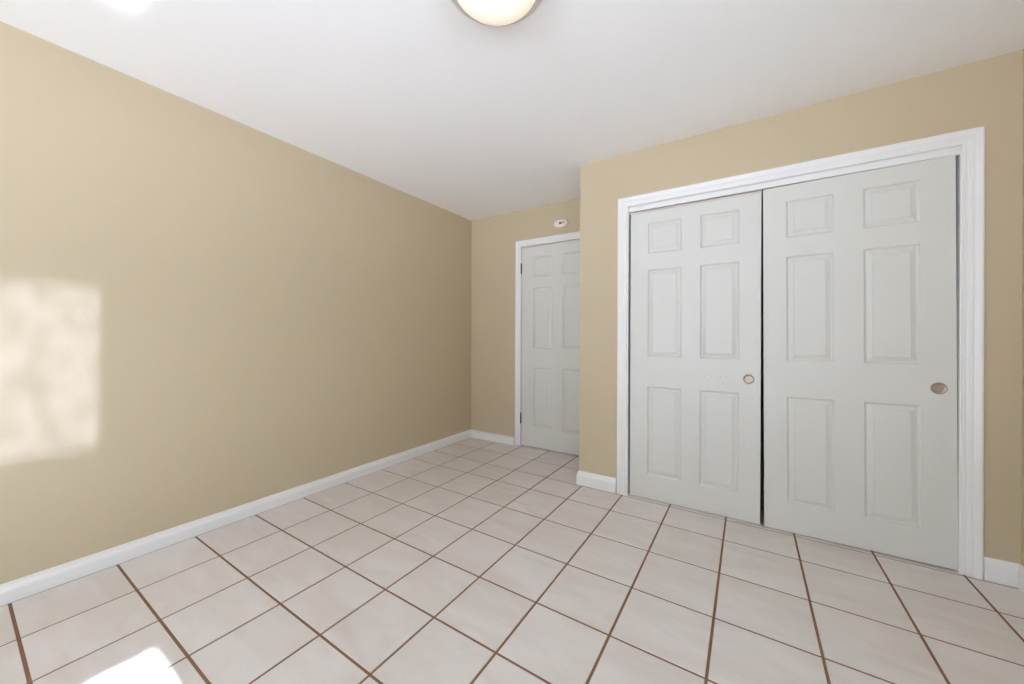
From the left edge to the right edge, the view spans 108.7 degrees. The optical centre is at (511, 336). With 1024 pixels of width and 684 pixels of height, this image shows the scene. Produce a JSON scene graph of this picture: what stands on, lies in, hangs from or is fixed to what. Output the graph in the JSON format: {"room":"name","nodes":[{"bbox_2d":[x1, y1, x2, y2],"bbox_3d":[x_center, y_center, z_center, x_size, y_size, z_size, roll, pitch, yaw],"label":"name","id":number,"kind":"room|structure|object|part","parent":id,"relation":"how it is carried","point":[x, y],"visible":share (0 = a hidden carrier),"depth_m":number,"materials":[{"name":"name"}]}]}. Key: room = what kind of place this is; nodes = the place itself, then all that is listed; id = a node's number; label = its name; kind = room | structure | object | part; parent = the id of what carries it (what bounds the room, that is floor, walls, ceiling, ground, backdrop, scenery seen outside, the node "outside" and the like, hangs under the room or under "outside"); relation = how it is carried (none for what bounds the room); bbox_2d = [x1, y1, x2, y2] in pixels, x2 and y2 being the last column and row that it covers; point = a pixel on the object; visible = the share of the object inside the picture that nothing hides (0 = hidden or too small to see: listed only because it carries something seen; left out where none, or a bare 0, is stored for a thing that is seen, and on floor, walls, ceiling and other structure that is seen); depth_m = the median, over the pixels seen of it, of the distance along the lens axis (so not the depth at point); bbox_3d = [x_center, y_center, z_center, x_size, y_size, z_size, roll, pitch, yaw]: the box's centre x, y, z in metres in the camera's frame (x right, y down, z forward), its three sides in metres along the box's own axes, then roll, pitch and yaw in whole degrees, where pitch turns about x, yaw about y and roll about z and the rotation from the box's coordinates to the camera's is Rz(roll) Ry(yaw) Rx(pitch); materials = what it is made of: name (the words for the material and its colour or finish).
{"room":"empty bedroom","nodes":[
{"label":"empty bedroom","id":0,"kind":"room"},
{"bbox_2d":[0,21,471,583],"bbox_3d":[-2.276,-0.103,1.424,0.120,2.427,6.775,0,0,33],"label":"wall","id":1,"kind":"structure","parent":0,"point":[204,312],"depth_m":2.02,"materials":[{"name":"beige paint"}]},
{"bbox_2d":[0,429,470,606],"bbox_3d":[-2.215,1.073,1.381,0.036,0.077,6.535,0,0,33],"label":"baseboard","id":2,"kind":"structure","parent":1,"relation":"attached to","point":[23,587],"depth_m":2.01,"materials":[{"name":"white paint"}]},
{"bbox_2d":[0,437,1023,683],"bbox_3d":[-0.689,1.177,0.401,3.904,0.120,6.775,0,0,33],"label":"floor","id":3,"kind":"structure","parent":0,"point":[471,560],"depth_m":1.54,"materials":[{"name":"tile"}]},
{"bbox_2d":[0,0,1023,220],"bbox_3d":[-0.679,-1.370,0.401,3.904,0.120,6.775,0,0,33],"label":"ceiling","id":4,"kind":"structure","parent":0,"point":[425,100],"depth_m":1.77,"materials":[{"name":"white paint"}]},
{"bbox_2d":[451,0,541,25],"bbox_3d":[-0.059,-1.257,1.326,0.382,0.100,0.382,0,0,33],"label":"ceiling light","id":5,"kind":"object","parent":4,"relation":"attached to","point":[486,12],"visible":1,"depth_m":1.38,"materials":[{"name":"white glass"}]},
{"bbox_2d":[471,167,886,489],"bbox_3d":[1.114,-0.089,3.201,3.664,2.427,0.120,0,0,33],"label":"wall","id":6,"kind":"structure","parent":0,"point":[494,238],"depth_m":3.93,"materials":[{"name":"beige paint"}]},
{"bbox_2d":[471,429,514,444],"bbox_3d":[-0.225,1.081,3.965,0.592,0.077,0.036,0,0,33],"label":"baseboard","id":7,"kind":"structure","parent":6,"relation":"attached to","point":[510,440],"depth_m":3.93,"materials":[{"name":"white paint"}]},
{"bbox_2d":[515,231,579,445],"bbox_3d":[0.427,0.068,3.589,0.898,2.108,0.068,0,0,33],"label":"door frame","id":8,"kind":"structure","parent":6,"relation":"attached to","point":[574,235],"depth_m":3.79,"materials":[{"name":"white paint"}]},
{"bbox_2d":[520,240,579,455],"bbox_3d":[0.420,0.101,3.590,0.769,2.026,0.050,0,0,33],"label":"door","id":9,"kind":"structure","parent":6,"relation":"in","point":[549,417],"depth_m":3.61,"materials":[{"name":"white paint"}]},
{"bbox_2d":[554,219,567,227],"bbox_3d":[0.467,-1.089,3.526,0.143,0.074,0.036,0,0,33],"label":"sensor","id":10,"kind":"object","parent":6,"relation":"attached to","point":[562,223],"visible":1,"depth_m":3.51,"materials":[{"name":"beige plastic"}]},
{"bbox_2d":[579,49,1022,563],"bbox_3d":[1.435,-0.088,2.270,2.119,2.427,0.100,0,0,33],"label":"wall","id":11,"kind":"structure","parent":0,"point":[988,92],"depth_m":1.92,"materials":[{"name":"beige paint"}]},
{"bbox_2d":[576,470,615,492],"bbox_3d":[0.702,1.071,2.847,0.301,0.104,0.316,0,0,33],"label":"baseboard","id":12,"kind":"structure","parent":11,"relation":"attached to","point":[596,481],"depth_m":2.71,"materials":[{"name":"white paint"}]},
{"bbox_2d":[630,193,760,524],"bbox_3d":[1.171,0.128,2.411,0.767,1.985,0.033,0,0,33],"label":"door","id":13,"kind":"structure","parent":11,"relation":"in","point":[695,315],"depth_m":2.37,"materials":[{"name":"white paint"}]},
{"bbox_3d":[1.434,0.256,2.224,0.058,0.058,0.004,0,0,33],"label":"finger pull","id":14,"kind":"part","parent":13,"relation":"part of","materials":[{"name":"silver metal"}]},
{"bbox_2d":[617,126,984,579],"bbox_3d":[1.504,0.071,2.214,1.712,2.110,0.118,0,0,33],"label":"door frame","id":15,"kind":"structure","parent":11,"relation":"attached to","point":[970,163],"depth_m":1.76,"materials":[{"name":"white paint"}]},
{"bbox_2d":[763,155,957,569],"bbox_3d":[1.824,0.123,1.983,0.766,1.997,0.033,0,0,33],"label":"door","id":16,"kind":"structure","parent":11,"relation":"in","point":[860,305],"depth_m":1.94,"materials":[{"name":"white paint"}]},
{"bbox_3d":[2.089,0.252,1.796,0.058,0.058,0.004,0,0,33],"label":"finger pull","id":17,"kind":"part","parent":16,"relation":"part of","materials":[{"name":"brown metal"}]},
{"bbox_2d":[983,557,1020,586],"bbox_3d":[2.246,1.077,1.681,0.110,0.104,0.009,0,0,33],"label":"baseboard","id":18,"kind":"structure","parent":11,"relation":"attached to","point":[994,570],"depth_m":1.68,"materials":[{"name":"white paint"}]},
{"bbox_2d":[1021,49,1023,565],"bbox_3d":[0.889,-0.090,-0.651,0.120,2.427,6.705,0,0,33],"label":"wall","id":19,"kind":"structure","parent":0,"point":[1022,412],"depth_m":1.65,"materials":[{"name":"beige paint"}]},
{"bbox_2d":[1017,565,1023,593],"bbox_3d":[0.684,1.071,-0.837,0.016,0.104,5.935,0,0,33],"label":"baseboard","id":20,"kind":"structure","parent":19,"relation":"attached to","point":[1020,575],"depth_m":1.63,"materials":[{"name":"white paint"}]}
]}

